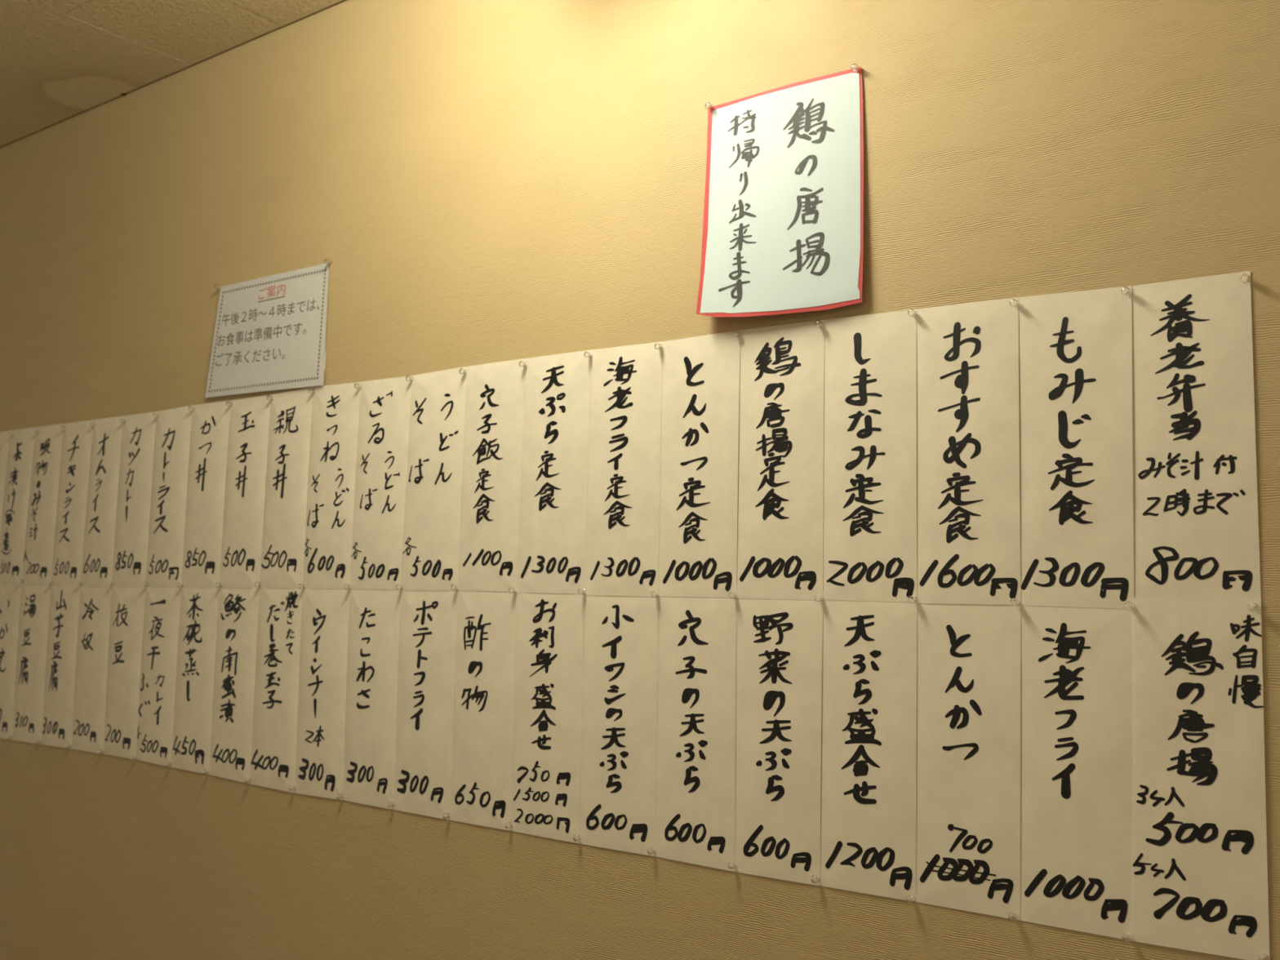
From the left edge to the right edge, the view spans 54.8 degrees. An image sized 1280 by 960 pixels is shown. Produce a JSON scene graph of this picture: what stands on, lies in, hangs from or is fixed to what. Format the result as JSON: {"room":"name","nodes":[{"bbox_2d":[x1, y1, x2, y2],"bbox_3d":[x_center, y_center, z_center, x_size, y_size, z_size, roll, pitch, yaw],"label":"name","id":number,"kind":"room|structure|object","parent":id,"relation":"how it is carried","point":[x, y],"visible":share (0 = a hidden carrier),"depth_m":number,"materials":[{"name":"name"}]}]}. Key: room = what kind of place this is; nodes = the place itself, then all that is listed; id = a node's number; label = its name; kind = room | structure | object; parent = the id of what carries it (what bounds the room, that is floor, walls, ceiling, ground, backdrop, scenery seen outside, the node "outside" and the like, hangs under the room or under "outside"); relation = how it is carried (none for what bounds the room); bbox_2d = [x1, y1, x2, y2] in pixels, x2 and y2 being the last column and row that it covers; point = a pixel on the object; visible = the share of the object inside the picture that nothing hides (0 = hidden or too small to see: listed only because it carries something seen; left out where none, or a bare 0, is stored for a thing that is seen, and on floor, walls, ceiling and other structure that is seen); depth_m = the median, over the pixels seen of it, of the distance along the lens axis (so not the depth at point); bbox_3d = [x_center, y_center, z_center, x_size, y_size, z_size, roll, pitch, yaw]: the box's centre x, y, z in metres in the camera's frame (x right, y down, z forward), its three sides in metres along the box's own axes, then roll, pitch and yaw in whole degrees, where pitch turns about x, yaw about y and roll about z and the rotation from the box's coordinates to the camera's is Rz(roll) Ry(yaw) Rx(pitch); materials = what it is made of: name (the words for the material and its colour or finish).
{"room":"japanese restaurant","nodes":[
{"label":"japanese restaurant","id":0,"kind":"room"},
{"bbox_2d":[0,0,342,146],"bbox_3d":[-1.771,-1.180,0.893,8.200,0.061,4.228,-3,-7,37],"label":"ceiling","id":1,"kind":"structure","parent":0,"point":[60,60],"depth_m":2.70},
{"bbox_2d":[0,0,1279,959],"bbox_3d":[-0.555,0.381,2.375,8.200,2.754,0.120,-3,-7,37],"label":"wall","id":2,"kind":"structure","parent":0,"point":[479,182],"depth_m":2.10,"materials":[{"name":"paint"}]},
{"bbox_2d":[0,431,10,537],"bbox_3d":[-1.685,0.072,3.205,0.142,0.395,0.005,-3,-7,37],"label":"strip","id":3,"kind":"object","parent":2,"relation":"attached to","point":[4,438],"visible":1,"depth_m":3.18,"materials":[{"name":"beige paper"}]},
{"bbox_2d":[0,584,21,739],"bbox_3d":[-1.596,0.447,3.092,0.154,0.392,0.006,-3,-7,37],"label":"strip","id":4,"kind":"object","parent":2,"relation":"attached to","point":[10,594],"visible":1,"depth_m":3.07,"materials":[{"name":"beige paper"}]},
{"bbox_2d":[0,426,35,585],"bbox_3d":[-1.583,0.067,3.127,0.152,0.395,0.006,-3,-7,37],"label":"strip","id":5,"kind":"object","parent":2,"relation":"attached to","point":[21,446],"visible":1,"depth_m":3.12,"materials":[{"name":"beige paper"}]},
{"bbox_2d":[12,584,50,744],"bbox_3d":[-1.487,0.441,3.009,0.162,0.390,0.006,-3,-7,37],"label":"strip","id":6,"kind":"object","parent":2,"relation":"attached to","point":[34,603],"visible":1,"depth_m":3.00,"materials":[{"name":"beige paper"}]},
{"bbox_2d":[21,423,63,585],"bbox_3d":[-1.478,0.061,3.046,0.158,0.395,0.006,-3,-7,37],"label":"strip","id":7,"kind":"object","parent":2,"relation":"attached to","point":[43,493],"visible":1,"depth_m":3.04,"materials":[{"name":"beige paper"}]},
{"bbox_2d":[40,585,79,748],"bbox_3d":[-1.374,0.434,2.922,0.156,0.388,0.006,-3,-7,37],"label":"strip","id":8,"kind":"object","parent":2,"relation":"attached to","point":[63,619],"visible":1,"depth_m":2.91,"materials":[{"name":"beige paper"}]},
{"bbox_2d":[50,419,93,586],"bbox_3d":[-1.364,0.056,2.959,0.152,0.394,0.006,-3,-7,37],"label":"strip","id":9,"kind":"object","parent":2,"relation":"attached to","point":[76,447],"visible":1,"depth_m":2.95,"materials":[{"name":"beige paper"}]},
{"bbox_2d":[71,586,111,752],"bbox_3d":[-1.264,0.427,2.838,0.158,0.385,0.005,-3,-7,37],"label":"strip","id":10,"kind":"object","parent":2,"relation":"attached to","point":[94,609],"visible":1,"depth_m":2.83,"materials":[{"name":"beige paper"}]},
{"bbox_2d":[80,415,123,586],"bbox_3d":[-1.259,0.050,2.877,0.145,0.394,0.006,-3,-7,38],"label":"strip","id":11,"kind":"object","parent":2,"relation":"attached to","point":[97,561],"visible":1,"depth_m":2.87,"materials":[{"name":"beige paper"}]},
{"bbox_2d":[102,586,145,758],"bbox_3d":[-1.156,0.421,2.755,0.154,0.385,0.006,-3,-7,37],"label":"strip","id":12,"kind":"object","parent":2,"relation":"attached to","point":[126,603],"visible":1,"depth_m":2.75,"materials":[{"name":"beige paper"}]},
{"bbox_2d":[111,411,155,586],"bbox_3d":[-1.148,0.045,2.793,0.147,0.394,0.006,-3,-7,37],"label":"strip","id":13,"kind":"object","parent":2,"relation":"attached to","point":[138,432],"visible":1,"depth_m":2.79,"materials":[{"name":"beige paper"}]},
{"bbox_2d":[136,586,181,767],"bbox_3d":[-1.046,0.416,2.670,0.150,0.387,0.007,-3,-7,37],"label":"strip","id":14,"kind":"object","parent":2,"relation":"attached to","point":[162,604],"visible":1,"depth_m":2.66,"materials":[{"name":"beige paper"}]},
{"bbox_2d":[145,405,191,587],"bbox_3d":[-1.038,0.037,2.708,0.147,0.395,0.007,-3,-7,37],"label":"strip","id":15,"kind":"object","parent":2,"relation":"attached to","point":[172,426],"visible":1,"depth_m":2.70,"materials":[{"name":"beige paper"}]},
{"bbox_2d":[164,761,172,767],"bbox_3d":[-0.992,0.599,2.603,0.010,0.010,0.020,-2,-7,33],"label":"pin","id":16,"kind":"object","parent":2,"relation":"attached to","point":[166,764],"visible":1,"depth_m":2.60,"materials":[{"name":"white plastic"}]},
{"bbox_2d":[171,587,218,774],"bbox_3d":[-0.936,0.411,2.586,0.148,0.388,0.005,-3,-7,37],"label":"strip","id":17,"kind":"object","parent":2,"relation":"attached to","point":[198,607],"visible":1,"depth_m":2.58,"materials":[{"name":"beige paper"}]},
{"bbox_2d":[181,400,230,587],"bbox_3d":[-0.926,0.031,2.623,0.147,0.395,0.005,-3,-7,37],"label":"strip","id":18,"kind":"object","parent":2,"relation":"attached to","point":[209,430],"visible":1,"depth_m":2.62,"materials":[{"name":"beige paper"}]},
{"bbox_2d":[202,769,209,774],"bbox_3d":[-0.882,0.595,2.519,0.010,0.010,0.020,-3,-7,37],"label":"pin","id":19,"kind":"object","parent":2,"relation":"attached to","point":[204,771],"visible":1,"depth_m":2.51,"materials":[{"name":"white plastic"}]},
{"bbox_2d":[213,284,220,289],"bbox_3d":[-0.906,-0.413,2.656,0.010,0.010,0.020,-3,-7,37],"label":"pin","id":20,"kind":"object","parent":2,"relation":"attached to","point":[215,286],"visible":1,"depth_m":2.65,"materials":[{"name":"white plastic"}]},
{"bbox_2d":[215,582,222,587],"bbox_3d":[-0.867,0.217,2.552,0.010,0.010,0.020,-3,-7,40],"label":"pin","id":21,"kind":"object","parent":2,"relation":"attached to","point":[217,584],"visible":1,"depth_m":2.54,"materials":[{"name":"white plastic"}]},
{"bbox_2d":[226,401,232,406],"bbox_3d":[-0.859,-0.159,2.591,0.010,0.010,0.020,-2,-6,28],"label":"pin","id":22,"kind":"object","parent":2,"relation":"attached to","point":[228,403],"visible":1,"depth_m":2.58,"materials":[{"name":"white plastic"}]},
{"bbox_2d":[208,587,258,783],"bbox_3d":[-0.825,0.406,2.501,0.149,0.394,0.005,-3,-7,37],"label":"strip","id":23,"kind":"object","parent":2,"relation":"attached to","point":[232,718],"visible":1,"depth_m":2.49,"materials":[{"name":"beige paper"}]},
{"bbox_2d":[218,395,271,587],"bbox_3d":[-0.816,0.025,2.539,0.147,0.394,0.005,-3,-7,37],"label":"strip","id":24,"kind":"object","parent":2,"relation":"attached to","point":[249,418],"visible":1,"depth_m":2.53,"materials":[{"name":"beige paper"}]},
{"bbox_2d":[244,777,251,783],"bbox_3d":[-0.769,0.592,2.433,0.010,0.010,0.020,-4,-8,44],"label":"pin","id":25,"kind":"object","parent":2,"relation":"attached to","point":[246,780],"visible":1,"depth_m":2.43,"materials":[{"name":"white plastic"}]},
{"bbox_2d":[254,582,261,586],"bbox_3d":[-0.762,0.209,2.472,0.010,0.010,0.020,-2,-5,33],"label":"pin","id":26,"kind":"object","parent":2,"relation":"attached to","point":[256,584],"visible":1,"depth_m":2.46,"materials":[{"name":"white plastic"}]},
{"bbox_2d":[204,262,328,397],"bbox_3d":[-0.767,-0.299,2.535,0.408,0.252,0.016,-3,-7,37],"label":"notice","id":27,"kind":"object","parent":2,"relation":"attached to","point":[269,333],"visible":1,"depth_m":2.53,"materials":[{"name":"paper"}]},
{"bbox_2d":[249,587,302,792],"bbox_3d":[-0.715,0.402,2.416,0.153,0.396,0.006,-3,-7,37],"label":"strip","id":28,"kind":"object","parent":2,"relation":"attached to","point":[275,707],"visible":1,"depth_m":2.41,"materials":[{"name":"beige paper"}]},
{"bbox_2d":[259,386,312,588],"bbox_3d":[-0.707,0.017,2.456,0.145,0.396,0.006,-3,-7,37],"label":"strip","id":29,"kind":"object","parent":2,"relation":"attached to","point":[282,548],"visible":1,"depth_m":2.45,"materials":[{"name":"beige paper"}]},
{"bbox_2d":[288,785,296,791],"bbox_3d":[-0.658,0.585,2.347,0.010,0.010,0.020,-4,-9,41],"label":"pin","id":30,"kind":"object","parent":2,"relation":"attached to","point":[291,788],"visible":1,"depth_m":2.34,"materials":[{"name":"white plastic"}]},
{"bbox_2d":[297,583,305,589],"bbox_3d":[-0.650,0.206,2.385,0.020,0.010,0.010,7,-8,-42],"label":"pin","id":31,"kind":"object","parent":2,"relation":"attached to","point":[300,586],"visible":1,"depth_m":2.38,"materials":[{"name":"white plastic"}]},
{"bbox_2d":[307,387,315,393],"bbox_3d":[-0.641,-0.175,2.424,0.010,0.010,0.020,-4,-8,42],"label":"pin","id":32,"kind":"object","parent":2,"relation":"attached to","point":[310,389],"visible":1,"depth_m":2.42,"materials":[{"name":"white plastic"}]},
{"bbox_2d":[294,588,349,799],"bbox_3d":[-0.604,0.396,2.331,0.157,0.396,0.006,-3,-7,37],"label":"strip","id":33,"kind":"object","parent":2,"relation":"attached to","point":[324,624],"visible":1,"depth_m":2.32,"materials":[{"name":"beige paper"}]},
{"bbox_2d":[324,258,331,263],"bbox_3d":[-0.611,-0.429,2.430,0.020,0.010,0.010,7,-8,-43],"label":"pin","id":34,"kind":"object","parent":2,"relation":"attached to","point":[326,260],"visible":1,"depth_m":2.42,"materials":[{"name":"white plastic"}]},
{"bbox_2d":[302,382,359,589],"bbox_3d":[-0.597,0.011,2.370,0.150,0.396,0.006,-3,-7,37],"label":"strip","id":35,"kind":"object","parent":2,"relation":"attached to","point":[335,407],"visible":1,"depth_m":2.36,"materials":[{"name":"beige paper"}]},
{"bbox_2d":[336,793,343,799],"bbox_3d":[-0.546,0.578,2.261,0.010,0.010,0.020,-3,-6,40],"label":"pin","id":36,"kind":"object","parent":2,"relation":"attached to","point":[339,796],"visible":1,"depth_m":2.25,"materials":[{"name":"white plastic"}]},
{"bbox_2d":[343,583,351,589],"bbox_3d":[-0.543,0.199,2.304,0.010,0.010,0.020,-3,-7,36],"label":"pin","id":37,"kind":"object","parent":2,"relation":"attached to","point":[346,586],"visible":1,"depth_m":2.30,"materials":[{"name":"white plastic"}]},
{"bbox_2d":[354,382,361,388],"bbox_3d":[-0.532,-0.177,2.340,0.010,0.010,0.020,-2,-7,32],"label":"pin","id":38,"kind":"object","parent":2,"relation":"attached to","point":[356,385],"visible":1,"depth_m":2.33,"materials":[{"name":"white plastic"}]},
{"bbox_2d":[342,589,399,809],"bbox_3d":[-0.492,0.389,2.245,0.155,0.394,0.005,-3,-7,37],"label":"strip","id":39,"kind":"object","parent":2,"relation":"attached to","point":[373,629],"visible":1,"depth_m":2.24,"materials":[{"name":"beige paper"}]},
{"bbox_2d":[349,375,412,590],"bbox_3d":[-0.483,0.006,2.283,0.153,0.393,0.006,-3,-7,37],"label":"strip","id":40,"kind":"object","parent":2,"relation":"attached to","point":[384,404],"visible":1,"depth_m":2.28,"materials":[{"name":"beige paper"}]},
{"bbox_2d":[386,801,395,807],"bbox_3d":[-0.436,0.571,2.177,0.020,0.010,0.010,7,-8,-44],"label":"pin","id":41,"kind":"object","parent":2,"relation":"attached to","point":[389,804],"visible":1,"depth_m":2.17,"materials":[{"name":"white plastic"}]},
{"bbox_2d":[395,584,403,590],"bbox_3d":[-0.430,0.192,2.217,0.010,0.010,0.020,-2,-6,29],"label":"pin","id":42,"kind":"object","parent":2,"relation":"attached to","point":[398,587],"visible":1,"depth_m":2.21,"materials":[{"name":"white plastic"}]},
{"bbox_2d":[405,375,413,381],"bbox_3d":[-0.418,-0.184,2.253,0.010,0.010,0.020,-3,-7,37],"label":"pin","id":43,"kind":"object","parent":2,"relation":"attached to","point":[408,378],"visible":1,"depth_m":2.25,"materials":[{"name":"white plastic"}]},
{"bbox_2d":[393,590,457,819],"bbox_3d":[-0.381,0.383,2.160,0.156,0.395,0.005,-3,-7,37],"label":"strip","id":44,"kind":"object","parent":2,"relation":"attached to","point":[427,634],"visible":1,"depth_m":2.15,"materials":[{"name":"beige paper"}]},
{"bbox_2d":[400,366,466,591],"bbox_3d":[-0.372,0.000,2.198,0.154,0.394,0.005,-3,-7,38],"label":"strip","id":45,"kind":"object","parent":2,"relation":"attached to","point":[433,482],"visible":1,"depth_m":2.19,"materials":[{"name":"beige paper"}]},
{"bbox_2d":[442,813,450,818],"bbox_3d":[-0.325,0.568,2.092,0.010,0.010,0.020,-2,-7,35],"label":"pin","id":46,"kind":"object","parent":2,"relation":"attached to","point":[445,815],"visible":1,"depth_m":2.08,"materials":[{"name":"white plastic"}]},
{"bbox_2d":[450,584,457,590],"bbox_3d":[-0.318,0.185,2.131,0.010,0.010,0.020,-2,-7,31],"label":"pin","id":47,"kind":"object","parent":2,"relation":"attached to","point":[453,587],"visible":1,"depth_m":2.12,"materials":[{"name":"white plastic"}]},
{"bbox_2d":[458,368,466,374],"bbox_3d":[-0.309,-0.190,2.169,0.010,0.010,0.020,-2,-6,29],"label":"pin","id":48,"kind":"object","parent":2,"relation":"attached to","point":[461,371],"visible":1,"depth_m":2.16,"materials":[{"name":"white plastic"}]},
{"bbox_2d":[449,590,516,831],"bbox_3d":[-0.266,0.377,2.072,0.151,0.395,0.004,-3,-7,37],"label":"strip","id":49,"kind":"object","parent":2,"relation":"attached to","point":[482,753],"visible":1,"depth_m":2.07,"materials":[{"name":"beige paper"}]},
{"bbox_2d":[457,358,525,592],"bbox_3d":[-0.257,-0.007,2.110,0.148,0.394,0.005,-3,-7,37],"label":"strip","id":50,"kind":"object","parent":2,"relation":"attached to","point":[495,392],"visible":1,"depth_m":2.10,"materials":[{"name":"beige paper"}]},
{"bbox_2d":[504,822,512,829],"bbox_3d":[-0.211,0.560,2.004,0.010,0.010,0.020,-2,-6,29],"label":"pin","id":51,"kind":"object","parent":2,"relation":"attached to","point":[507,825],"visible":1,"depth_m":2.00,"materials":[{"name":"white plastic"}]},
{"bbox_2d":[508,586,516,593],"bbox_3d":[-0.208,0.183,2.047,0.020,0.010,0.010,7,-8,-44],"label":"pin","id":52,"kind":"object","parent":2,"relation":"attached to","point":[511,590],"visible":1,"depth_m":2.04,"materials":[{"name":"white plastic"}]},
{"bbox_2d":[518,360,526,367],"bbox_3d":[-0.196,-0.194,2.081,0.010,0.010,0.020,-2,-7,34],"label":"pin","id":53,"kind":"object","parent":2,"relation":"attached to","point":[522,363],"visible":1,"depth_m":2.07,"materials":[{"name":"white plastic"}]},
{"bbox_2d":[511,592,584,843],"bbox_3d":[-0.153,0.372,1.985,0.158,0.394,0.004,-3,-7,37],"label":"strip","id":54,"kind":"object","parent":2,"relation":"attached to","point":[549,634],"visible":1,"depth_m":1.98,"materials":[{"name":"beige paper"}]},
{"bbox_2d":[516,350,591,594],"bbox_3d":[-0.145,-0.012,2.024,0.153,0.394,0.005,-3,-7,37],"label":"strip","id":55,"kind":"object","parent":2,"relation":"attached to","point":[552,537],"visible":1,"depth_m":2.02,"materials":[{"name":"beige paper"}]},
{"bbox_2d":[573,834,581,841],"bbox_3d":[-0.095,0.554,1.915,0.010,0.010,0.020,-4,-8,43],"label":"pin","id":56,"kind":"object","parent":2,"relation":"attached to","point":[576,837],"visible":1,"depth_m":1.91,"materials":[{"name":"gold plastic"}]},
{"bbox_2d":[577,587,586,594],"bbox_3d":[-0.090,0.176,1.956,0.010,0.010,0.020,-3,-9,40],"label":"pin","id":57,"kind":"object","parent":2,"relation":"attached to","point":[580,591],"visible":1,"depth_m":1.95,"materials":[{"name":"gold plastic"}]},
{"bbox_2d":[583,351,591,358],"bbox_3d":[-0.082,-0.201,1.994,0.010,0.010,0.020,-4,-8,42],"label":"pin","id":58,"kind":"object","parent":2,"relation":"attached to","point":[586,354],"visible":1,"depth_m":1.99,"materials":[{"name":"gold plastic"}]},
{"bbox_2d":[579,595,658,856],"bbox_3d":[-0.036,0.367,1.896,0.157,0.391,0.005,-3,-7,37],"label":"strip","id":59,"kind":"object","parent":2,"relation":"attached to","point":[618,771],"visible":1,"depth_m":1.89,"materials":[{"name":"beige paper"}]},
{"bbox_2d":[584,341,662,596],"bbox_3d":[-0.029,-0.017,1.935,0.153,0.396,0.005,-3,-7,37],"label":"strip","id":60,"kind":"object","parent":2,"relation":"attached to","point":[622,547],"visible":1,"depth_m":1.93,"materials":[{"name":"beige paper"}]},
{"bbox_2d":[646,847,655,854],"bbox_3d":[0.019,0.548,1.828,0.010,0.010,0.020,-3,-6,37],"label":"pin","id":61,"kind":"object","parent":2,"relation":"attached to","point":[651,851],"visible":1,"depth_m":1.82,"materials":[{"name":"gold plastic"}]},
{"bbox_2d":[650,591,658,597],"bbox_3d":[0.025,0.173,1.867,0.010,0.010,0.020,-3,-7,38],"label":"pin","id":62,"kind":"object","parent":2,"relation":"attached to","point":[654,593],"visible":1,"depth_m":1.86,"materials":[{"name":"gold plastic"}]},
{"bbox_2d":[653,342,662,349],"bbox_3d":[0.031,-0.205,1.907,0.010,0.010,0.020,-4,-8,43],"label":"pin","id":63,"kind":"object","parent":2,"relation":"attached to","point":[657,346],"visible":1,"depth_m":1.90,"materials":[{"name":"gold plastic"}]},
{"bbox_2d":[654,596,737,871],"bbox_3d":[0.078,0.361,1.808,0.152,0.391,0.005,-3,-7,37],"label":"strip","id":64,"kind":"object","parent":2,"relation":"attached to","point":[695,784],"visible":1,"depth_m":1.80,"materials":[{"name":"beige paper"}]},
{"bbox_2d":[658,329,740,598],"bbox_3d":[0.084,-0.022,1.849,0.151,0.394,0.005,-3,-7,37],"label":"strip","id":65,"kind":"object","parent":2,"relation":"attached to","point":[700,394],"visible":1,"depth_m":1.84,"materials":[{"name":"beige paper"}]},
{"bbox_2d":[727,861,737,869],"bbox_3d":[0.131,0.542,1.741,0.010,0.010,0.020,-1,-6,27],"label":"pin","id":66,"kind":"object","parent":2,"relation":"attached to","point":[731,864],"visible":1,"depth_m":1.73,"materials":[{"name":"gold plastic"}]},
{"bbox_2d":[728,591,737,598],"bbox_3d":[0.136,0.166,1.782,0.010,0.010,0.020,-2,-7,33],"label":"pin","id":67,"kind":"object","parent":2,"relation":"attached to","point":[731,594],"visible":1,"depth_m":1.77,"materials":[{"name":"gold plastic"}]},
{"bbox_2d":[731,329,740,337],"bbox_3d":[0.144,-0.215,1.821,0.010,0.010,0.020,-3,-7,39],"label":"pin","id":68,"kind":"object","parent":2,"relation":"attached to","point":[735,333],"visible":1,"depth_m":1.81,"materials":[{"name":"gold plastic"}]},
{"bbox_2d":[734,598,822,885],"bbox_3d":[0.188,0.356,1.724,0.148,0.391,0.005,-3,-7,37],"label":"strip","id":69,"kind":"object","parent":2,"relation":"attached to","point":[780,642],"visible":1,"depth_m":1.72,"materials":[{"name":"beige paper"}]},
{"bbox_2d":[696,66,863,317],"bbox_3d":[0.200,-0.407,1.789,0.271,0.349,0.026,-3,-7,37],"label":"poster","id":70,"kind":"object","parent":2,"relation":"attached to","point":[783,224],"visible":1,"depth_m":1.78,"materials":[{"name":"white paper"}]},
{"bbox_2d":[704,102,713,110],"bbox_3d":[0.107,-0.571,1.891,0.010,0.010,0.020,-3,-7,35],"label":"pin","id":71,"kind":"object","parent":70,"relation":"attached to","point":[708,105],"visible":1,"depth_m":1.88,"materials":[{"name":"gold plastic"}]},
{"bbox_2d":[850,63,859,71],"bbox_3d":[0.305,-0.579,1.739,0.010,0.010,0.020,-3,-7,39],"label":"pin","id":72,"kind":"object","parent":70,"relation":"attached to","point":[854,67],"visible":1,"depth_m":1.73,"materials":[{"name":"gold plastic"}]},
{"bbox_2d":[737,320,824,599],"bbox_3d":[0.197,-0.028,1.762,0.149,0.394,0.004,-3,-7,37],"label":"strip","id":73,"kind":"object","parent":2,"relation":"attached to","point":[780,515],"visible":1,"depth_m":1.76,"materials":[{"name":"beige paper"}]},
{"bbox_2d":[810,875,820,883],"bbox_3d":[0.238,0.535,1.660,0.010,0.010,0.020,-3,-7,41],"label":"pin","id":74,"kind":"object","parent":2,"relation":"attached to","point":[815,878],"visible":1,"depth_m":1.65,"materials":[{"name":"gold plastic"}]},
{"bbox_2d":[813,594,823,601],"bbox_3d":[0.247,0.162,1.697,0.010,0.010,0.020,-2,-5,33],"label":"pin","id":75,"kind":"object","parent":2,"relation":"attached to","point":[817,597],"visible":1,"depth_m":1.69,"materials":[{"name":"white plastic"}]},
{"bbox_2d":[814,320,823,328],"bbox_3d":[0.254,-0.217,1.737,0.010,0.010,0.020,-3,-9,39],"label":"pin","id":76,"kind":"object","parent":2,"relation":"attached to","point":[818,324],"visible":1,"depth_m":1.73,"materials":[{"name":"white plastic"}]},
{"bbox_2d":[820,600,917,902],"bbox_3d":[0.299,0.349,1.638,0.146,0.389,0.004,-3,-7,37],"label":"strip","id":77,"kind":"object","parent":2,"relation":"attached to","point":[868,780],"visible":1,"depth_m":1.63,"materials":[{"name":"beige paper"}]},
{"bbox_2d":[822,308,917,602],"bbox_3d":[0.308,-0.033,1.677,0.148,0.393,0.004,-3,-7,37],"label":"strip","id":78,"kind":"object","parent":2,"relation":"attached to","point":[870,377],"visible":1,"depth_m":1.67,"materials":[{"name":"beige paper"}]},
{"bbox_2d":[905,895,915,904],"bbox_3d":[0.347,0.534,1.576,0.010,0.010,0.020,-3,-6,39],"label":"pin","id":79,"kind":"object","parent":2,"relation":"attached to","point":[909,900],"visible":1,"depth_m":1.57,"materials":[{"name":"white plastic"}]},
{"bbox_2d":[907,308,917,317],"bbox_3d":[0.366,-0.223,1.650,0.020,0.010,0.010,7,-8,-44],"label":"pin","id":80,"kind":"object","parent":2,"relation":"attached to","point":[912,313],"visible":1,"depth_m":1.64,"materials":[{"name":"white plastic"}]},
{"bbox_2d":[907,595,918,603],"bbox_3d":[0.357,0.156,1.612,0.010,0.010,0.020,-2,-7,35],"label":"pin","id":81,"kind":"object","parent":2,"relation":"attached to","point":[912,599],"visible":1,"depth_m":1.60,"materials":[{"name":"white plastic"}]},
{"bbox_2d":[915,603,1021,920],"bbox_3d":[0.409,0.344,1.554,0.145,0.386,0.003,-3,-7,37],"label":"strip","id":82,"kind":"object","parent":2,"relation":"attached to","point":[969,655],"visible":1,"depth_m":1.55,"materials":[{"name":"beige paper"}]},
{"bbox_2d":[916,297,1021,604],"bbox_3d":[0.417,-0.037,1.592,0.146,0.392,0.005,-3,-7,37],"label":"strip","id":83,"kind":"object","parent":2,"relation":"attached to","point":[968,523],"visible":1,"depth_m":1.59,"materials":[{"name":"beige paper"}]},
{"bbox_2d":[1008,911,1017,920],"bbox_3d":[0.453,0.527,1.494,0.010,0.010,0.020,-3,-7,38],"label":"pin","id":84,"kind":"object","parent":2,"relation":"attached to","point":[1012,916],"visible":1,"depth_m":1.49,"materials":[{"name":"white plastic"}]},
{"bbox_2d":[1009,298,1019,307],"bbox_3d":[0.476,-0.223,1.565,0.010,0.010,0.020,-4,-8,42],"label":"pin","id":85,"kind":"object","parent":2,"relation":"attached to","point":[1015,303],"visible":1,"depth_m":1.56,"materials":[{"name":"white plastic"}]},
{"bbox_2d":[1009,598,1020,606],"bbox_3d":[0.466,0.151,1.528,0.020,0.010,0.010,7,-8,-42],"label":"pin","id":86,"kind":"object","parent":2,"relation":"attached to","point":[1014,602],"visible":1,"depth_m":1.52,"materials":[{"name":"white plastic"}]},
{"bbox_2d":[1020,605,1132,938],"bbox_3d":[0.517,0.339,1.472,0.144,0.385,0.003,-3,-7,37],"label":"strip","id":87,"kind":"object","parent":2,"relation":"attached to","point":[1076,664],"visible":1,"depth_m":1.47,"materials":[{"name":"beige paper"}]},
{"bbox_2d":[1018,285,1133,608],"bbox_3d":[0.528,-0.040,1.508,0.145,0.391,0.003,-3,-7,37],"label":"strip","id":88,"kind":"object","parent":2,"relation":"attached to","point":[1075,348],"visible":1,"depth_m":1.50,"materials":[{"name":"beige paper"}]},
{"bbox_2d":[1120,286,1131,296],"bbox_3d":[0.584,-0.225,1.482,0.010,0.010,0.020,-4,-9,42],"label":"pin","id":89,"kind":"object","parent":2,"relation":"attached to","point":[1125,291],"visible":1,"depth_m":1.48,"materials":[{"name":"white plastic"}]},
{"bbox_2d":[1121,931,1133,942],"bbox_3d":[0.559,0.522,1.413,0.020,0.010,0.010,7,-8,-43],"label":"pin","id":90,"kind":"object","parent":2,"relation":"attached to","point":[1127,936],"visible":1,"depth_m":1.41,"materials":[{"name":"white plastic"}]},
{"bbox_2d":[1124,601,1134,610],"bbox_3d":[0.574,0.147,1.446,0.010,0.010,0.020,-3,-7,39],"label":"pin","id":91,"kind":"object","parent":2,"relation":"attached to","point":[1128,606],"visible":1,"depth_m":1.44,"materials":[{"name":"white plastic"}]},
{"bbox_2d":[1131,271,1261,599],"bbox_3d":[0.634,-0.048,1.426,0.142,0.378,0.003,-3,-7,37],"label":"strip","id":92,"kind":"object","parent":2,"relation":"attached to","point":[1196,522],"visible":1,"depth_m":1.42,"materials":[{"name":"beige paper"}]},
{"bbox_2d":[1129,598,1270,959],"bbox_3d":[0.622,0.330,1.390,0.149,0.392,0.003,-3,-7,38],"label":"strip","id":93,"kind":"object","parent":2,"relation":"attached to","point":[1199,882],"visible":1,"depth_m":1.39,"materials":[{"name":"beige paper"}]},
{"bbox_2d":[1240,273,1251,284],"bbox_3d":[0.688,-0.227,1.402,0.010,0.010,0.020,-3,-7,36],"label":"pin","id":94,"kind":"object","parent":2,"relation":"attached to","point":[1246,278],"visible":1,"depth_m":1.40,"materials":[{"name":"white plastic"}]},
{"bbox_2d":[1248,602,1259,611],"bbox_3d":[0.679,0.140,1.365,0.020,0.010,0.010,7,-8,-44],"label":"pin","id":95,"kind":"object","parent":2,"relation":"attached to","point":[1252,606],"visible":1,"depth_m":1.36,"materials":[{"name":"white plastic"}]},
{"bbox_2d":[1257,953,1269,959],"bbox_3d":[0.671,0.513,1.327,0.010,0.010,0.020,-3,-7,39],"label":"pin","id":96,"kind":"object","parent":2,"relation":"attached to","point":[1262,956],"visible":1,"depth_m":1.32,"materials":[{"name":"white plastic"}]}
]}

